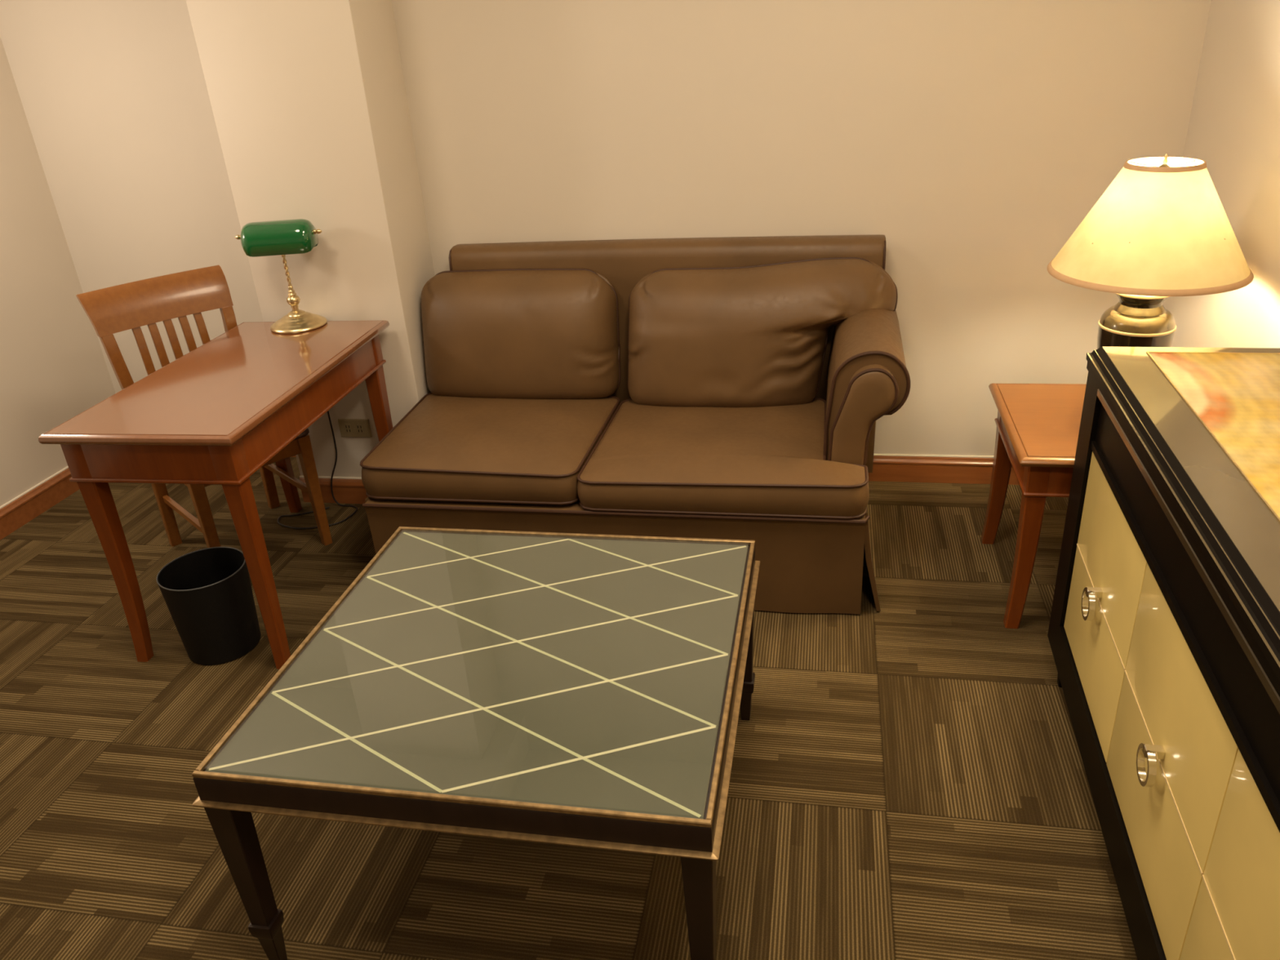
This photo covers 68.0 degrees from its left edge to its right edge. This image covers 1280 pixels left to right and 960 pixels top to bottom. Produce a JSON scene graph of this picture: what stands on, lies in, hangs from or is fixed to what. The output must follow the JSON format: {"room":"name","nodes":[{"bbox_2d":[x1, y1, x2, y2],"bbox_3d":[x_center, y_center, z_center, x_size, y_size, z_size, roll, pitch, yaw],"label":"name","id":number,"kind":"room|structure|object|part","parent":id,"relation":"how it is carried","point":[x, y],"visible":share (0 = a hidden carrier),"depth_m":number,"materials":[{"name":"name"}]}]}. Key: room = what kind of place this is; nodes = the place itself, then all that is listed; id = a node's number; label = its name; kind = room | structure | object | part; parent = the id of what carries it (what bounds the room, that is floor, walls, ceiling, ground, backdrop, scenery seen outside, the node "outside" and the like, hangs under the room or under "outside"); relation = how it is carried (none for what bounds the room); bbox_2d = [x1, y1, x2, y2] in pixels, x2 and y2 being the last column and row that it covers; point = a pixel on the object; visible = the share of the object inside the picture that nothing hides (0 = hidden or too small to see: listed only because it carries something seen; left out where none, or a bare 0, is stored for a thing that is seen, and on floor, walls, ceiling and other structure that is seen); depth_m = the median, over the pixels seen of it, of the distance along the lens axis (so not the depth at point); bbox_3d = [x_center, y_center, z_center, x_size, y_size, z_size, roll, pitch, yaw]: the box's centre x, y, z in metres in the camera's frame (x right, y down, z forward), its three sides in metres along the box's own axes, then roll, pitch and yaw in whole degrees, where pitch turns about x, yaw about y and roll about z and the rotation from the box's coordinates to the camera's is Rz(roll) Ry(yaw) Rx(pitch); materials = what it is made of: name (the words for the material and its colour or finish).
{"room":"hotel room","nodes":[
{"label":"hotel room","id":0,"kind":"room"},
{"bbox_2d":[0,36,115,506],"bbox_3d":[-2.901,-0.149,1.579,0.100,2.530,5.060,2,26,11],"label":"wall","id":1,"kind":"structure","parent":0,"point":[54,369],"depth_m":3.77,"materials":[{"name":"beige paint"}]},
{"bbox_2d":[0,466,79,540],"bbox_3d":[-2.769,0.939,2.098,0.020,0.109,5.060,2,26,11],"label":"baseboard","id":2,"kind":"structure","parent":1,"relation":"attached to","point":[25,507],"depth_m":3.79,"materials":[{"name":"brown wood"}]},
{"bbox_2d":[0,0,263,392],"bbox_3d":[-1.905,-1.273,3.745,1.180,2.530,0.100,2,26,11],"label":"wall","id":3,"kind":"structure","parent":0,"point":[113,94],"depth_m":3.69,"materials":[{"name":"beige paint"}]},
{"bbox_2d":[186,0,435,477],"bbox_3d":[-1.090,-1.160,3.401,0.555,2.530,0.512,2,26,11],"label":"wall pillar","id":4,"kind":"structure","parent":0,"point":[308,100],"depth_m":3.19,"materials":[{"name":"beige paint"}]},
{"bbox_2d":[299,475,367,503],"bbox_3d":[-1.065,0.043,3.696,0.555,0.109,0.020,2,26,11],"label":"baseboard","id":5,"kind":"structure","parent":4,"relation":"attached to","point":[346,490],"depth_m":3.71,"materials":[{"name":"brown wood"}]},
{"bbox_2d":[337,418,372,437],"bbox_3d":[-1.079,-0.196,3.584,0.124,0.072,0.012,2,26,11],"label":"wall outlet","id":6,"kind":"object","parent":4,"relation":"attached to","point":[348,427],"visible":1,"depth_m":3.58,"materials":[{"name":"beige plastic"}]},
{"bbox_2d":[343,423,352,433],"bbox_3d":[-1.103,-0.194,3.585,0.028,0.040,0.003,2,26,11],"label":"socket","id":7,"kind":"object","parent":6,"relation":"attached to","point":[348,428],"depth_m":3.58,"materials":[{"name":"beige plastic"}]},
{"bbox_2d":[355,423,364,433],"bbox_3d":[-1.056,-0.193,3.576,0.028,0.040,0.003,2,26,11],"label":"socket","id":8,"kind":"object","parent":6,"relation":"attached to","point":[359,427],"depth_m":3.57,"materials":[{"name":"beige plastic"}]},
{"bbox_2d":[0,457,1137,959],"bbox_3d":[-0.720,1.077,1.746,4.383,0.080,5.260,2,26,11],"label":"floor","id":9,"kind":"structure","parent":0,"point":[908,780],"depth_m":2.24,"materials":[{"name":"carpet"}]},
{"bbox_2d":[75,265,332,547],"bbox_3d":[-1.478,-0.198,3.299,0.475,0.941,0.575,-26,33,-37],"label":"desk chair","id":10,"kind":"object","parent":9,"relation":"on","point":[133,305],"visible":0.6,"depth_m":3.29,"materials":[{"name":"brown wood"}]},
{"bbox_3d":[-1.736,-0.121,3.331,0.060,0.806,0.062,-26,33,-37],"label":"leg","id":11,"kind":"part","parent":10,"relation":"part of","materials":[{"name":"brown wood"}]},
{"bbox_3d":[-1.665,-0.625,3.278,0.475,0.135,0.106,-26,33,-37],"label":"crest rail","id":12,"kind":"part","parent":10,"relation":"part of","materials":[{"name":"brown wood"}]},
{"bbox_3d":[-1.425,0.166,3.134,0.042,0.425,0.042,-26,33,-37],"label":"leg","id":13,"kind":"part","parent":10,"relation":"part of","materials":[{"name":"brown wood"}]},
{"bbox_3d":[-1.461,-0.254,3.565,0.060,0.806,0.062,-26,33,-37],"label":"leg","id":14,"kind":"part","parent":10,"relation":"part of","materials":[{"name":"brown wood"}]},
{"bbox_3d":[-1.436,-0.160,3.272,0.428,0.034,0.460,-26,33,-37],"label":"seat","id":15,"kind":"part","parent":10,"relation":"part of","materials":[{"name":"brown wood"}]},
{"bbox_3d":[-1.155,0.037,3.362,0.042,0.425,0.042,-26,33,-37],"label":"leg","id":16,"kind":"part","parent":10,"relation":"part of","materials":[{"name":"brown wood"}]},
{"bbox_2d":[155,546,261,665],"bbox_3d":[-1.278,0.381,2.843,0.246,0.276,0.246,2,26,11],"label":"waste bin","id":17,"kind":"object","parent":9,"relation":"on","point":[207,593],"visible":0.96,"depth_m":2.79,"materials":[{"name":"black plastic"}]},
{"bbox_2d":[38,320,392,669],"bbox_3d":[-1.218,-0.004,3.083,0.565,0.750,1.035,1,26,10],"label":"writing desk","id":18,"kind":"object","parent":9,"relation":"on","point":[215,414],"visible":0.96,"depth_m":2.69,"materials":[{"name":"brown wood"}]},
{"bbox_3d":[-1.502,0.261,2.746,0.055,0.604,0.068,1,26,10],"label":"leg","id":19,"kind":"part","parent":18,"relation":"part of","materials":[{"name":"brown wood"}]},
{"bbox_3d":[-1.232,-0.211,2.982,0.511,0.011,0.981,1,26,10],"label":"bead moulding","id":20,"kind":"part","parent":18,"relation":"part of","materials":[{"name":"brown wood"}]},
{"bbox_3d":[-1.071,0.268,2.672,0.055,0.604,0.068,1,26,10],"label":"leg","id":21,"kind":"part","parent":18,"relation":"part of","materials":[{"name":"brown wood"}]},
{"bbox_2d":[235,218,327,333],"bbox_3d":[-1.204,-0.702,3.240,0.233,0.363,0.212,14,31,32],"label":"desk lamp","id":22,"kind":"object","parent":18,"relation":"on","point":[282,237],"visible":1,"depth_m":3.15,"materials":[{"name":"green glass"}]},
{"bbox_3d":[-1.212,-0.818,3.183,0.236,0.105,0.119,-4,26,-1],"label":"lamp shade","id":23,"kind":"part","parent":22,"relation":"part of","materials":[{"name":"green glass"}]},
{"bbox_3d":[-1.207,-0.750,3.216,0.013,0.190,0.013,-4,26,-1],"label":"stem","id":24,"kind":"part","parent":22,"relation":"part of","materials":[{"name":"gold metal"}]},
{"bbox_3d":[-1.199,-0.627,3.276,0.046,0.087,0.046,-4,26,-1],"label":"stem knob","id":25,"kind":"part","parent":22,"relation":"part of","materials":[{"name":"gold metal"}]},
{"bbox_3d":[-1.356,-0.145,3.558,0.055,0.604,0.068,1,26,10],"label":"leg","id":26,"kind":"part","parent":18,"relation":"part of","materials":[{"name":"brown wood"}]},
{"bbox_3d":[-0.925,-0.138,3.484,0.055,0.604,0.068,1,26,10],"label":"leg","id":27,"kind":"part","parent":18,"relation":"part of","materials":[{"name":"brown wood"}]},
{"bbox_2d":[277,410,357,528],"bbox_3d":[-1.252,-0.190,3.463,0.297,0.755,0.179,-13,28,-19],"label":"power cord","id":28,"kind":"object","parent":9,"relation":"on","point":[328,414],"visible":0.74,"depth_m":3.63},
{"bbox_2d":[191,526,759,959],"bbox_3d":[-0.237,0.558,2.062,0.929,0.516,0.910,2,26,11],"label":"coffee table","id":29,"kind":"object","parent":9,"relation":"on","point":[571,689],"visible":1,"depth_m":1.78,"materials":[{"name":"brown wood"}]},
{"bbox_3d":[-0.731,0.762,1.792,0.052,0.445,0.052,2,26,11],"label":"leg","id":30,"kind":"part","parent":29,"relation":"part of","materials":[{"name":"brown wood"}]},
{"bbox_3d":[-0.252,0.334,1.953,0.878,0.002,0.859,2,26,11],"label":"lattice panel","id":31,"kind":"part","parent":29,"relation":"part of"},
{"bbox_3d":[-0.253,0.330,1.951,0.878,0.006,0.859,2,26,11],"label":"glass","id":32,"kind":"part","parent":29,"relation":"part of","materials":[{"name":"glass"}]},
{"bbox_3d":[0.108,0.785,1.629,0.052,0.445,0.052,2,26,11],"label":"leg","id":33,"kind":"part","parent":29,"relation":"part of","materials":[{"name":"brown wood"}]},
{"bbox_3d":[0.261,0.417,2.363,0.052,0.445,0.052,2,26,11],"label":"leg","id":34,"kind":"part","parent":29,"relation":"part of","materials":[{"name":"brown wood"}]},
{"bbox_2d":[360,234,910,614],"bbox_3d":[-0.010,-0.232,3.148,1.697,0.943,0.948,2,26,11],"label":"sofa","id":35,"kind":"object","parent":9,"relation":"on","point":[727,388],"visible":0.99,"depth_m":3.07,"materials":[{"name":"brown leather"}]},
{"bbox_2d":[361,393,619,502],"bbox_3d":[-0.489,-0.145,3.181,0.746,0.125,0.716,1,26,11],"label":"seat cushion","id":36,"kind":"object","parent":35,"relation":"on","point":[448,447],"depth_m":2.96,"materials":[{"name":"brown leather"}]},
{"bbox_2d":[421,270,619,399],"bbox_3d":[-0.446,-0.504,3.382,0.730,0.448,0.237,1,26,11],"label":"cushion","id":37,"kind":"object","parent":35,"relation":"on","point":[487,334],"depth_m":3.30,"materials":[{"name":"brown leather"}]},
{"bbox_3d":[0.096,-0.436,3.489,1.519,0.889,0.130,1,26,11],"label":"frame","id":38,"kind":"part","parent":35,"relation":"part of","materials":[{"name":"brown leather"}]},
{"bbox_2d":[577,399,869,516],"bbox_3d":[0.286,-0.113,3.027,0.849,0.120,0.736,1,26,11],"label":"seat cushion","id":39,"kind":"object","parent":35,"relation":"on","point":[644,457],"depth_m":2.79,"materials":[{"name":"brown leather"}]},
{"bbox_2d":[627,258,896,407],"bbox_3d":[0.390,-0.473,3.185,0.908,0.486,0.252,1,26,11],"label":"cushion","id":40,"kind":"object","parent":35,"relation":"on","point":[702,332],"depth_m":3.13,"materials":[{"name":"brown leather"}]},
{"bbox_3d":[0.649,-0.034,2.797,0.179,0.628,0.063,1,26,11],"label":"arm panel","id":41,"kind":"part","parent":35,"relation":"part of","materials":[{"name":"brown leather"}]},
{"bbox_3d":[0.728,-0.212,3.110,0.232,0.663,0.682,1,26,11],"label":"arm","id":42,"kind":"part","parent":35,"relation":"part of","materials":[{"name":"brown leather"}]},
{"bbox_2d":[980,382,1086,628],"bbox_3d":[1.334,0.072,2.801,0.550,0.550,0.580,2,26,11],"label":"end table","id":43,"kind":"object","parent":9,"relation":"on","point":[1038,424],"visible":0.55,"depth_m":2.68,"materials":[{"name":"brown wood"}]},
{"bbox_3d":[1.160,-0.025,3.053,0.065,0.524,0.059,1,26,11],"label":"leg","id":44,"kind":"part","parent":43,"relation":"part of","materials":[{"name":"brown wood"}]},
{"bbox_3d":[1.076,0.180,2.644,0.065,0.524,0.059,1,26,11],"label":"leg","id":45,"kind":"part","parent":43,"relation":"part of","materials":[{"name":"brown wood"}]},
{"bbox_3d":[1.324,-0.070,2.732,0.500,0.010,0.530,1,26,11],"label":"bead moulding","id":46,"kind":"part","parent":43,"relation":"part of","materials":[{"name":"brown wood"}]},
{"bbox_2d":[1047,153,1253,349],"bbox_3d":[1.308,-0.474,2.474,0.473,0.720,0.473,2,26,11],"label":"table lamp","id":47,"kind":"object","parent":43,"relation":"on","point":[1162,229],"visible":0.91,"depth_m":2.28,"materials":[{"name":"beige fabric"}]},
{"bbox_2d":[1097,293,1175,349],"bbox_3d":[1.319,-0.320,2.549,0.181,0.377,0.181,1,26,11],"label":"lamp base","id":48,"kind":"object","parent":47,"relation":"on","point":[1135,321],"depth_m":2.44,"materials":[{"name":"gold metal"}]},
{"bbox_3d":[1.307,-0.497,2.462,0.145,0.017,0.145,1,26,11],"label":"cap plate","id":49,"kind":"part","parent":47,"relation":"part of","materials":[{"name":"gold metal"}]},
{"bbox_3d":[1.304,-0.543,2.440,0.473,0.014,0.473,1,26,11],"label":"trim","id":50,"kind":"part","parent":47,"relation":"part of","materials":[{"name":"beige fabric"}]},
{"bbox_3d":[1.296,-0.659,2.383,0.466,0.264,0.466,1,26,11],"label":"lamp shade","id":51,"kind":"part","parent":47,"relation":"part of","materials":[{"name":"beige fabric"}]},
{"bbox_3d":[1.288,-0.775,2.327,0.182,0.011,0.182,1,26,11],"label":"trim","id":52,"kind":"part","parent":47,"relation":"part of","materials":[{"name":"beige fabric"}]},
{"bbox_2d":[1047,346,1279,959],"bbox_3d":[1.102,0.490,1.568,0.496,0.907,1.794,2,27,13],"label":"sideboard","id":53,"kind":"object","parent":9,"relation":"on","point":[1163,634],"visible":1,"depth_m":1.64,"materials":[{"name":"black paint"}]},
{"bbox_3d":[0.975,0.270,2.062,0.012,0.072,0.072,2,27,13],"label":"ring pull","id":54,"kind":"part","parent":53,"relation":"part of","materials":[{"name":"silver metal"}]},
{"bbox_3d":[0.980,0.243,2.047,0.030,0.016,0.018,2,27,13],"label":"pull mount","id":55,"kind":"part","parent":53,"relation":"part of","materials":[{"name":"silver metal"}]},
{"bbox_3d":[1.005,0.257,2.061,0.014,0.488,0.491,2,27,13],"label":"door","id":56,"kind":"part","parent":53,"relation":"part of","materials":[{"name":"beige wood"}]},
{"bbox_3d":[0.869,0.489,1.627,0.012,0.072,0.072,2,27,13],"label":"ring pull","id":57,"kind":"part","parent":53,"relation":"part of","materials":[{"name":"silver metal"}]},
{"bbox_3d":[0.874,0.462,1.612,0.030,0.016,0.018,2,27,13],"label":"pull mount","id":58,"kind":"part","parent":53,"relation":"part of","materials":[{"name":"silver metal"}]},
{"bbox_3d":[0.899,0.475,1.628,0.014,0.488,0.494,2,27,13],"label":"door","id":59,"kind":"part","parent":53,"relation":"part of","materials":[{"name":"beige wood"}]},
{"bbox_3d":[0.862,0.144,1.439,0.015,0.019,1.548,2,27,13],"label":"frieze moulding","id":60,"kind":"part","parent":53,"relation":"part of","materials":[{"name":"paint"}]},
{"bbox_3d":[0.788,0.705,1.172,0.014,0.488,0.546,2,27,13],"label":"door","id":61,"kind":"part","parent":53,"relation":"part of","materials":[{"name":"beige wood"}]},
{"bbox_2d":[391,0,1211,456],"bbox_3d":[0.510,-1.189,3.238,2.648,2.530,0.194,2,26,11],"label":"wall","id":62,"kind":"structure","parent":0,"point":[976,137],"depth_m":3.17,"materials":[{"name":"beige paint"}]},
{"bbox_2d":[868,453,1019,484],"bbox_3d":[0.515,-0.057,3.683,2.548,0.109,0.020,2,26,11],"label":"baseboard","id":63,"kind":"structure","parent":62,"relation":"attached to","point":[908,468],"depth_m":3.56,"materials":[{"name":"brown wood"}]},
{"bbox_2d":[1162,0,1279,347],"bbox_3d":[1.295,-0.018,0.729,0.100,2.530,4.966,2,26,11],"label":"wall","id":64,"kind":"structure","parent":0,"point":[1233,127],"depth_m":2.54,"materials":[{"name":"beige paint"}]}
]}

